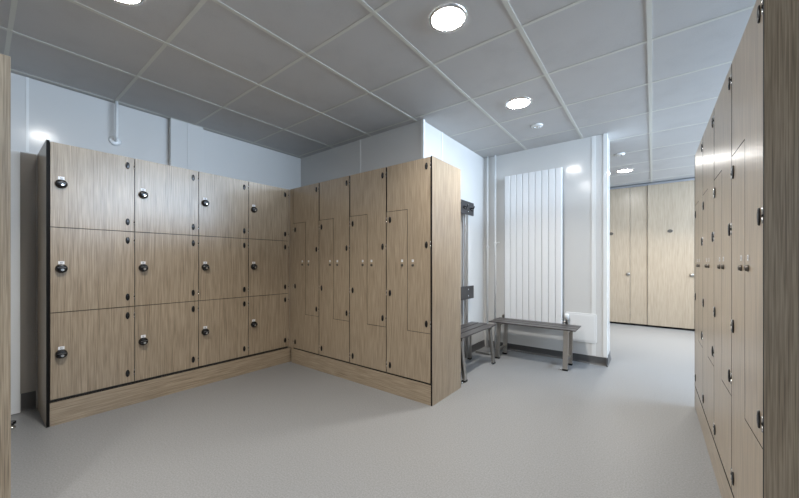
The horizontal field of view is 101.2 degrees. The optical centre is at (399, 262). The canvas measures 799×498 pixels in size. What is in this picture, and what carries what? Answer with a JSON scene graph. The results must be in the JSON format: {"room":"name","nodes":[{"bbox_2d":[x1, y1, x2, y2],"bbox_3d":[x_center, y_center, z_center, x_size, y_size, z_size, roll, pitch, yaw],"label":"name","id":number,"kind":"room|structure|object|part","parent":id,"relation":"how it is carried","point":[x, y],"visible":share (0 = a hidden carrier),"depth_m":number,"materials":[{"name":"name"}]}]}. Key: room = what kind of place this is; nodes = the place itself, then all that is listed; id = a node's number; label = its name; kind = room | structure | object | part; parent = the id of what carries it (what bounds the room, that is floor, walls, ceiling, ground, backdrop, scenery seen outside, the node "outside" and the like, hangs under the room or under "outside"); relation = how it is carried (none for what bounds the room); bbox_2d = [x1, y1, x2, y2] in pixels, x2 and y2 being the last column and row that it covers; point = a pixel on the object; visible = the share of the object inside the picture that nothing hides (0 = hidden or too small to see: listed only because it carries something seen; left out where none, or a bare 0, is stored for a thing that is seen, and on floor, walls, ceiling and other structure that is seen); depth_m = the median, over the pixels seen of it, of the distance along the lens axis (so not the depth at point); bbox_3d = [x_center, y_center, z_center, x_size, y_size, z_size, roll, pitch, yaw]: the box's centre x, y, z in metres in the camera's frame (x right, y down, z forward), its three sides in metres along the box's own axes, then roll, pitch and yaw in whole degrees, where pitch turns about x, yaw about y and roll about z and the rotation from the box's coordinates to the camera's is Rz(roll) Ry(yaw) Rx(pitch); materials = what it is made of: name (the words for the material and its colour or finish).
{"room":"changing room","nodes":[
{"label":"changing room","id":0,"kind":"room"},
{"bbox_2d":[11,73,300,411],"bbox_3d":[-0.828,-0.143,5.059,0.100,2.486,10.200,0,0,38],"label":"wall","id":1,"kind":"structure","parent":0,"point":[57,114],"depth_m":2.82,"materials":[{"name":"white paint"}]},
{"bbox_2d":[11,150,19,414],"bbox_3d":[-3.045,0.138,2.024,0.095,1.916,0.925,0,0,38],"label":"door","id":2,"kind":"structure","parent":1,"relation":"in","point":[15,155],"depth_m":2.38,"materials":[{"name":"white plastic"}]},
{"bbox_2d":[26,77,28,151],"bbox_3d":[-2.776,-1.108,2.448,0.003,0.556,0.015,0,0,38],"label":"trim","id":3,"kind":"structure","parent":1,"relation":"attached to","point":[27,78],"depth_m":2.45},
{"bbox_2d":[20,152,35,393],"bbox_3d":[-2.773,0.072,2.450,0.006,1.784,0.079,0,0,38],"label":"trim","id":4,"kind":"structure","parent":1,"relation":"attached to","point":[27,160],"depth_m":2.44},
{"bbox_2d":[21,391,35,411],"bbox_3d":[-2.768,1.032,2.448,0.016,0.135,0.075,0,0,38],"label":"baseboard","id":5,"kind":"structure","parent":1,"relation":"attached to","point":[28,400],"depth_m":2.45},
{"bbox_2d":[169,118,202,171],"bbox_3d":[-2.116,-0.743,3.259,0.058,1.286,0.285,0,0,38],"label":"trim","id":6,"kind":"structure","parent":1,"relation":"attached to","point":[185,139],"depth_m":3.23,"materials":[{"name":"white paint"}]},
{"bbox_2d":[11,316,721,497],"bbox_3d":[1.704,1.150,3.106,6.495,0.100,10.400,0,0,38],"label":"floor","id":7,"kind":"structure","parent":0,"point":[520,425],"depth_m":2.08,"materials":[{"name":"plastic"}]},
{"bbox_2d":[0,53,10,497],"bbox_3d":[-1.894,0.138,1.254,0.470,1.924,0.506,0,0,38],"label":"tall cabinet","id":8,"kind":"object","parent":7,"relation":"on","point":[5,61],"visible":1,"depth_m":1.30,"materials":[{"name":"laminate"}]},
{"bbox_2d":[11,420,15,428],"bbox_3d":[-2.589,1.078,2.186,0.046,0.044,0.046,0,0,38],"label":"door stop","id":9,"kind":"object","parent":7,"relation":"on","point":[13,422],"visible":0.54,"depth_m":2.19,"materials":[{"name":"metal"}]},
{"bbox_2d":[38,140,134,427],"bbox_3d":[-2.393,0.138,2.514,0.521,1.924,0.473,0,0,38],"label":"tall cabinet","id":10,"kind":"object","parent":7,"relation":"on","point":[86,221],"visible":1,"depth_m":2.35,"materials":[{"name":"laminate"}]},
{"bbox_3d":[-2.546,0.138,2.344,0.488,1.924,0.016,0,0,38],"label":"panel","id":11,"kind":"part","parent":10,"relation":"part of","materials":[{"name":"laminate"}]},
{"bbox_3d":[-2.213,-0.531,2.386,0.012,0.572,0.451,0,0,38],"label":"door","id":12,"kind":"part","parent":10,"relation":"part of","materials":[{"name":"laminate"}]},
{"bbox_3d":[-2.213,0.047,2.386,0.012,0.575,0.451,0,0,38],"label":"door","id":13,"kind":"part","parent":10,"relation":"part of","materials":[{"name":"laminate"}]},
{"bbox_3d":[-2.213,0.631,2.386,0.012,0.583,0.451,0,0,38],"label":"door","id":14,"kind":"part","parent":10,"relation":"part of","materials":[{"name":"laminate"}]},
{"bbox_2d":[134,159,198,382],"bbox_3d":[-2.104,0.061,2.879,0.509,1.758,0.455,0,0,38],"label":"tall cabinet","id":15,"kind":"object","parent":7,"relation":"on","point":[166,227],"visible":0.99,"depth_m":2.72,"materials":[{"name":"laminate"}]},
{"bbox_3d":[-1.935,-0.531,2.748,0.012,0.572,0.451,0,0,38],"label":"door","id":16,"kind":"part","parent":15,"relation":"part of","materials":[{"name":"laminate"}]},
{"bbox_3d":[-1.935,0.047,2.748,0.012,0.575,0.451,0,0,38],"label":"door","id":17,"kind":"part","parent":15,"relation":"part of","materials":[{"name":"laminate"}]},
{"bbox_3d":[-1.935,0.631,2.748,0.012,0.583,0.451,0,0,38],"label":"door","id":18,"kind":"part","parent":15,"relation":"part of","materials":[{"name":"laminate"}]},
{"bbox_2d":[50,347,290,426],"bbox_3d":[-1.784,1.021,2.948,0.018,0.158,1.870,0,0,38],"label":"plinth","id":19,"kind":"object","parent":7,"relation":"on","point":[74,408],"visible":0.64,"depth_m":2.68,"materials":[{"name":"laminate"}]},
{"bbox_2d":[198,171,248,367],"bbox_3d":[-1.826,0.061,3.240,0.509,1.758,0.455,0,0,38],"label":"tall cabinet","id":20,"kind":"object","parent":7,"relation":"on","point":[223,303],"visible":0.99,"depth_m":3.09,"materials":[{"name":"laminate"}]},
{"bbox_3d":[-1.656,-0.531,3.109,0.012,0.572,0.451,0,0,38],"label":"door","id":21,"kind":"part","parent":20,"relation":"part of","materials":[{"name":"laminate"}]},
{"bbox_3d":[-1.656,0.047,3.109,0.012,0.575,0.451,0,0,38],"label":"door","id":22,"kind":"part","parent":20,"relation":"part of","materials":[{"name":"laminate"}]},
{"bbox_3d":[-1.656,0.631,3.109,0.012,0.583,0.451,0,0,38],"label":"door","id":23,"kind":"part","parent":20,"relation":"part of","materials":[{"name":"laminate"}]},
{"bbox_2d":[248,182,288,355],"bbox_3d":[-1.547,0.061,3.601,0.509,1.758,0.455,0,0,38],"label":"tall cabinet","id":24,"kind":"object","parent":7,"relation":"on","point":[268,299],"visible":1,"depth_m":3.44,"materials":[{"name":"laminate"}]},
{"bbox_3d":[-1.378,-0.531,3.470,0.012,0.572,0.451,0,0,38],"label":"door","id":25,"kind":"part","parent":24,"relation":"part of","materials":[{"name":"laminate"}]},
{"bbox_3d":[-1.378,0.047,3.470,0.012,0.575,0.451,0,0,38],"label":"door","id":26,"kind":"part","parent":24,"relation":"part of","materials":[{"name":"laminate"}]},
{"bbox_3d":[-1.378,0.631,3.470,0.012,0.583,0.451,0,0,38],"label":"door","id":27,"kind":"part","parent":24,"relation":"part of","materials":[{"name":"laminate"}]},
{"bbox_2d":[288,183,319,354],"bbox_3d":[-0.889,0.060,3.687,0.523,1.761,0.483,0,0,38],"label":"tall cabinet","id":28,"kind":"object","parent":7,"relation":"on","point":[306,199],"depth_m":3.49,"materials":[{"name":"laminate"}]},
{"bbox_3d":[-1.206,0.060,3.644,0.075,1.761,0.027,0,0,38],"label":"filler strip","id":29,"kind":"part","parent":28,"relation":"part of","materials":[{"name":"brown wood"}]},
{"bbox_2d":[319,176,350,362],"bbox_3d":[-0.504,0.060,3.392,0.447,1.760,0.480,0,0,38],"label":"tall cabinet","id":30,"kind":"object","parent":7,"relation":"on","point":[334,222],"visible":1,"depth_m":3.19,"materials":[{"name":"laminate"}]},
{"bbox_2d":[291,348,430,405],"bbox_3d":[-0.474,1.021,3.090,1.820,0.158,0.018,0,0,38],"label":"plinth","id":31,"kind":"object","parent":7,"relation":"on","point":[415,390],"visible":1,"depth_m":2.93,"materials":[{"name":"laminate"}]},
{"bbox_2d":[350,167,386,371],"bbox_3d":[-0.149,0.060,3.119,0.447,1.760,0.480,0,0,38],"label":"tall cabinet","id":32,"kind":"object","parent":7,"relation":"on","point":[368,190],"visible":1,"depth_m":2.93,"materials":[{"name":"laminate"}]},
{"bbox_2d":[386,156,460,405],"bbox_3d":[0.211,0.138,2.842,0.460,1.924,0.482,0,0,38],"label":"tall cabinet","id":33,"kind":"object","parent":7,"relation":"on","point":[423,219],"visible":1,"depth_m":2.65,"materials":[{"name":"laminate"}]},
{"bbox_3d":[0.068,0.248,2.668,0.440,1.363,0.012,0,0,38],"label":"door","id":34,"kind":"part","parent":33,"relation":"part of","materials":[{"name":"laminate"}]},
{"bbox_3d":[0.070,-0.138,2.666,0.434,1.365,0.012,0,0,38],"label":"door","id":35,"kind":"part","parent":33,"relation":"part of","materials":[{"name":"laminate"}]},
{"bbox_3d":[0.391,0.138,2.709,0.012,1.924,0.473,0,0,38],"label":"panel","id":36,"kind":"part","parent":33,"relation":"part of","materials":[{"name":"laminate"}]},
{"bbox_2d":[461,199,495,383],"bbox_3d":[0.714,0.190,3.456,0.373,1.820,0.945,0,0,38],"label":"bench","id":37,"kind":"object","parent":7,"relation":"on","point":[467,208],"visible":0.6,"depth_m":3.72,"materials":[{"name":"metal"}]},
{"bbox_3d":[0.589,0.906,3.050,0.067,0.363,0.046,0,0,38],"label":"leg","id":38,"kind":"part","parent":37,"relation":"part of","materials":[{"name":"metal"}]},
{"bbox_3d":[0.773,0.190,3.818,0.025,1.820,0.060,0,0,38],"label":"post","id":39,"kind":"part","parent":37,"relation":"part of","materials":[{"name":"metal"}]},
{"bbox_3d":[0.593,0.343,3.549,0.016,0.150,0.945,0,0,38],"label":"backrest","id":40,"kind":"part","parent":37,"relation":"part of","materials":[{"name":"grey wood"}]},
{"bbox_3d":[0.804,0.906,3.756,0.028,0.363,0.046,0,0,38],"label":"leg","id":41,"kind":"part","parent":37,"relation":"part of","materials":[{"name":"metal"}]},
{"bbox_3d":[1.010,0.906,3.597,0.067,0.363,0.046,0,0,38],"label":"leg","id":42,"kind":"part","parent":37,"relation":"part of","materials":[{"name":"metal"}]},
{"bbox_2d":[489,317,580,370],"bbox_3d":[1.504,0.890,3.697,0.910,0.420,0.348,0,0,38],"label":"bench","id":43,"kind":"object","parent":7,"relation":"on","point":[568,330],"visible":0.92,"depth_m":3.63,"materials":[{"name":"metal"}]},
{"bbox_3d":[1.144,0.906,3.803,0.046,0.363,0.067,0,0,38],"label":"leg","id":44,"kind":"part","parent":43,"relation":"part of","materials":[{"name":"metal"}]},
{"bbox_3d":[1.290,0.906,3.993,0.046,0.363,0.077,0,0,38],"label":"leg","id":45,"kind":"part","parent":43,"relation":"part of","materials":[{"name":"metal"}]},
{"bbox_3d":[1.706,0.906,3.369,0.046,0.363,0.067,0,0,38],"label":"leg","id":46,"kind":"part","parent":43,"relation":"part of","materials":[{"name":"metal"}]},
{"bbox_3d":[1.853,0.906,3.559,0.046,0.363,0.077,0,0,38],"label":"leg","id":47,"kind":"part","parent":43,"relation":"part of","materials":[{"name":"metal"}]},
{"bbox_2d":[630,186,646,325],"bbox_3d":[4.187,-0.117,5.740,0.244,2.435,0.013,0,0,38],"label":"panel","id":48,"kind":"object","parent":7,"relation":"on","point":[638,195],"visible":1,"depth_m":5.74,"materials":[{"name":"laminate"}]},
{"bbox_2d":[610,321,694,330],"bbox_3d":[4.347,1.077,5.637,5.198,0.045,0.008,0,0,38],"label":"threshold strip","id":49,"kind":"object","parent":7,"relation":"on","point":[647,325],"visible":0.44,"depth_m":5.62,"materials":[{"name":"black metal"}]},
{"bbox_2d":[694,180,694,328],"bbox_3d":[5.578,-0.117,4.667,2.066,2.435,0.013,0,0,38],"label":"panel","id":50,"kind":"object","parent":7,"relation":"on","point":[694,180],"visible":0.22,"depth_m":5.29,"materials":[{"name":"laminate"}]},
{"bbox_2d":[610,178,694,189],"bbox_3d":[4.334,-1.355,5.620,5.198,0.035,0.030,0,0,38],"label":"rail","id":51,"kind":"object","parent":50,"relation":"on","point":[689,179],"visible":0.2,"depth_m":5.60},
{"bbox_2d":[648,180,693,328],"bbox_3d":[4.504,-0.135,5.458,0.595,2.400,0.041,0,0,38],"label":"door","id":52,"kind":"structure","parent":50,"relation":"attached to","point":[670,205],"depth_m":5.46,"materials":[{"name":"laminate"}]},
{"bbox_2d":[695,387,733,497],"bbox_3d":[1.667,1.021,1.725,0.018,0.158,1.944,0,0,38],"label":"plinth","id":53,"kind":"object","parent":7,"relation":"on","point":[725,489],"visible":0.78,"depth_m":1.75,"materials":[{"name":"laminate"}]},
{"bbox_2d":[694,137,702,405],"bbox_3d":[2.302,0.138,2.164,0.506,1.924,0.499,0,0,38],"label":"tall cabinet","id":54,"kind":"object","parent":53,"relation":"on","point":[698,215],"visible":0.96,"depth_m":2.27,"materials":[{"name":"laminate"}]},
{"bbox_3d":[2.110,0.248,2.304,0.012,1.363,0.478,0,0,38],"label":"door","id":55,"kind":"part","parent":54,"relation":"part of","materials":[{"name":"laminate"}]},
{"bbox_3d":[2.108,-0.138,2.302,0.012,1.365,0.473,0,0,38],"label":"door","id":56,"kind":"part","parent":54,"relation":"part of","materials":[{"name":"laminate"}]},
{"bbox_2d":[702,109,713,437],"bbox_3d":[1.990,0.060,1.782,0.480,1.760,0.486,0,0,38],"label":"tall cabinet","id":57,"kind":"object","parent":53,"relation":"on","point":[708,136],"visible":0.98,"depth_m":1.90,"materials":[{"name":"laminate"}]},
{"bbox_3d":[1.813,0.248,1.919,0.012,1.363,0.478,0,0,38],"label":"door","id":58,"kind":"part","parent":57,"relation":"part of","materials":[{"name":"laminate"}]},
{"bbox_2d":[713,64,731,488],"bbox_3d":[1.693,0.060,1.398,0.480,1.760,0.486,0,0,38],"label":"tall cabinet","id":59,"kind":"object","parent":53,"relation":"on","point":[722,191],"visible":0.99,"depth_m":1.50,"materials":[{"name":"laminate"}]},
{"bbox_2d":[731,0,798,497],"bbox_3d":[1.403,0.138,0.999,0.506,1.924,0.500,0,0,38],"label":"tall cabinet","id":60,"kind":"object","parent":7,"relation":"on","point":[765,63],"visible":1,"depth_m":0.95,"materials":[{"name":"laminate"}]},
{"bbox_3d":[1.219,0.248,1.150,0.012,1.363,0.478,0,0,38],"label":"door","id":61,"kind":"part","parent":60,"relation":"part of","materials":[{"name":"laminate"}]},
{"bbox_3d":[1.218,-0.138,1.148,0.012,1.365,0.473,0,0,38],"label":"door","id":62,"kind":"part","parent":60,"relation":"part of","materials":[{"name":"laminate"}]},
{"bbox_3d":[1.258,0.138,0.804,0.498,1.924,0.013,0,0,38],"label":"panel","id":63,"kind":"part","parent":60,"relation":"part of","materials":[{"name":"laminate"}]},
{"bbox_3d":[2.959,-0.117,6.687,1.716,2.435,0.013,0,0,38],"label":"panel","id":64,"kind":"object","parent":7,"relation":"on","visible":0},
{"bbox_2d":[610,188,629,322],"bbox_3d":[3.846,-0.135,5.965,0.563,2.400,0.041,0,0,38],"label":"door","id":65,"kind":"structure","parent":64,"relation":"attached to","point":[619,198],"depth_m":5.88,"materials":[{"name":"laminate"}]},
{"bbox_2d":[0,0,755,196],"bbox_3d":[1.701,-1.435,3.102,6.495,0.102,10.410,0,0,38],"label":"ceiling","id":66,"kind":"structure","parent":0,"point":[296,78],"depth_m":2.30,"materials":[{"name":"tile"}]},
{"bbox_2d":[108,101,120,145],"bbox_3d":[-2.442,-1.202,2.825,0.070,0.367,0.084,0,0,38],"label":"ceiling pipe","id":67,"kind":"object","parent":66,"relation":"attached to","point":[114,140],"visible":1,"depth_m":2.81,"materials":[{"name":"white plastic"}]},
{"bbox_2d":[113,0,143,5],"bbox_3d":[-1.426,-1.380,1.655,0.216,0.010,0.216,0,0,38],"label":"recessed light","id":68,"kind":"object","parent":66,"relation":"in","point":[125,2],"visible":1,"depth_m":1.74,"materials":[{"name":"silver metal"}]},
{"bbox_2d":[118,0,138,2],"bbox_3d":[-1.426,-1.382,1.655,0.179,0.005,0.179,0,0,33],"label":"diffuser","id":69,"kind":"object","parent":68,"relation":"attached to","point":[119,1],"depth_m":1.73,"materials":[{"name":"white plastic"}]},
{"bbox_2d":[429,4,466,32],"bbox_3d":[0.275,-1.380,1.859,0.216,0.010,0.216,0,0,38],"label":"recessed light","id":70,"kind":"object","parent":66,"relation":"in","point":[446,18],"visible":1,"depth_m":1.85,"materials":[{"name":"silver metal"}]},
{"bbox_2d":[432,7,463,29],"bbox_3d":[0.275,-1.382,1.859,0.179,0.005,0.179,0,0,33],"label":"diffuser","id":71,"kind":"object","parent":70,"relation":"attached to","point":[443,18],"depth_m":1.85,"materials":[{"name":"white plastic"}]},
{"bbox_2d":[505,97,531,109],"bbox_3d":[1.030,-1.380,2.842,0.216,0.010,0.216,0,0,38],"label":"recessed light","id":72,"kind":"object","parent":66,"relation":"in","point":[519,102],"visible":1,"depth_m":2.84,"materials":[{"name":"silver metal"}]},
{"bbox_2d":[508,99,529,107],"bbox_3d":[1.030,-1.382,2.842,0.179,0.005,0.179,0,0,33],"label":"diffuser","id":73,"kind":"object","parent":72,"relation":"attached to","point":[513,103],"depth_m":2.84,"materials":[{"name":"white plastic"}]},
{"bbox_2d":[531,123,542,128],"bbox_3d":[1.384,-1.373,3.304,0.110,0.025,0.110,0,0,38],"label":"smoke detector","id":74,"kind":"object","parent":66,"relation":"attached to","point":[537,125],"visible":1,"depth_m":3.28,"materials":[{"name":"white plastic"}]},
{"bbox_2d":[616,169,633,172],"bbox_3d":[3.379,-1.380,4.921,0.216,0.010,0.216,0,0,38],"label":"recessed light","id":75,"kind":"object","parent":66,"relation":"in","point":[621,170],"visible":1,"depth_m":4.90,"materials":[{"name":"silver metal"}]},
{"bbox_2d":[301,120,483,344],"bbox_3d":[0.005,-0.143,4.478,1.928,2.486,1.803,0,0,38],"label":"wall","id":76,"kind":"structure","parent":0,"point":[402,144],"depth_m":3.87,"materials":[{"name":"white paint"}]},
{"bbox_2d":[360,139,360,172],"bbox_3d":[-0.440,-0.643,3.681,0.017,1.486,0.003,0,0,38],"label":"trim","id":77,"kind":"structure","parent":76,"relation":"attached to","point":[360,139],"depth_m":3.68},
{"bbox_2d":[421,119,424,158],"bbox_3d":[0.229,-0.193,3.177,0.028,2.386,0.028,0,0,38],"label":"trim","id":78,"kind":"structure","parent":76,"relation":"attached to","point":[422,120],"depth_m":3.16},
{"bbox_2d":[472,340,484,352],"bbox_3d":[0.683,1.058,3.765,0.016,0.085,1.463,0,0,38],"label":"baseboard","id":79,"kind":"structure","parent":76,"relation":"attached to","point":[481,344],"depth_m":4.19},
{"bbox_2d":[484,134,609,357],"bbox_3d":[1.767,-0.143,4.055,1.379,2.486,0.320,0,0,38],"label":"wall","id":80,"kind":"structure","parent":0,"point":[574,157],"depth_m":3.75,"materials":[{"name":"white paint"}]},
{"bbox_2d":[486,156,488,347],"bbox_3d":[1.155,-0.143,4.285,0.034,2.484,0.061,0,0,38],"label":"riser pipe","id":81,"kind":"object","parent":80,"relation":"attached to","point":[487,246],"visible":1,"depth_m":4.26,"materials":[{"name":"white plastic"}]},
{"bbox_2d":[494,155,499,348],"bbox_3d":[1.253,-0.143,4.210,0.072,2.484,0.061,0,0,38],"label":"riser pipe","id":82,"kind":"object","parent":80,"relation":"attached to","point":[495,242],"visible":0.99,"depth_m":4.20,"materials":[{"name":"white plastic"}]},
{"bbox_2d":[502,167,568,323],"bbox_3d":[1.606,-0.179,3.923,0.765,1.801,0.084,0,0,38],"label":"radiator","id":83,"kind":"object","parent":80,"relation":"attached to","point":[533,200],"visible":0.91,"depth_m":3.88,"materials":[{"name":"metal"}]},
{"bbox_2d":[488,340,607,365],"bbox_3d":[1.685,1.058,3.906,1.351,0.085,0.016,0,0,38],"label":"baseboard","id":84,"kind":"structure","parent":80,"relation":"attached to","point":[590,359],"depth_m":3.83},
{"bbox_2d":[565,312,596,343],"bbox_3d":[2.015,0.717,3.654,0.316,0.322,0.012,0,0,38],"label":"access panel","id":85,"kind":"object","parent":80,"relation":"attached to","point":[587,333],"visible":0.71,"depth_m":3.62,"materials":[{"name":"white plastic"}]},
{"bbox_2d":[592,136,595,355],"bbox_3d":[2.119,-0.188,3.579,0.040,2.396,0.004,0,0,38],"label":"trim","id":86,"kind":"structure","parent":80,"relation":"attached to","point":[593,137],"depth_m":3.58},
{"bbox_2d":[603,133,607,357],"bbox_3d":[2.213,-0.188,3.524,0.036,2.396,0.036,0,0,38],"label":"trim","id":87,"kind":"structure","parent":80,"relation":"attached to","point":[605,136],"depth_m":3.51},
{"bbox_2d":[606,351,611,366],"bbox_3d":[2.313,1.058,3.621,0.016,0.085,0.380,0,0,38],"label":"baseboard","id":88,"kind":"structure","parent":80,"relation":"attached to","point":[609,354],"depth_m":3.60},
{"bbox_2d":[647,197,647,315],"bbox_3d":[4.850,-0.143,7.184,6.495,2.486,0.100,0,0,38],"label":"wall","id":89,"kind":"structure","parent":0,"point":[647,197],"depth_m":6.86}
]}

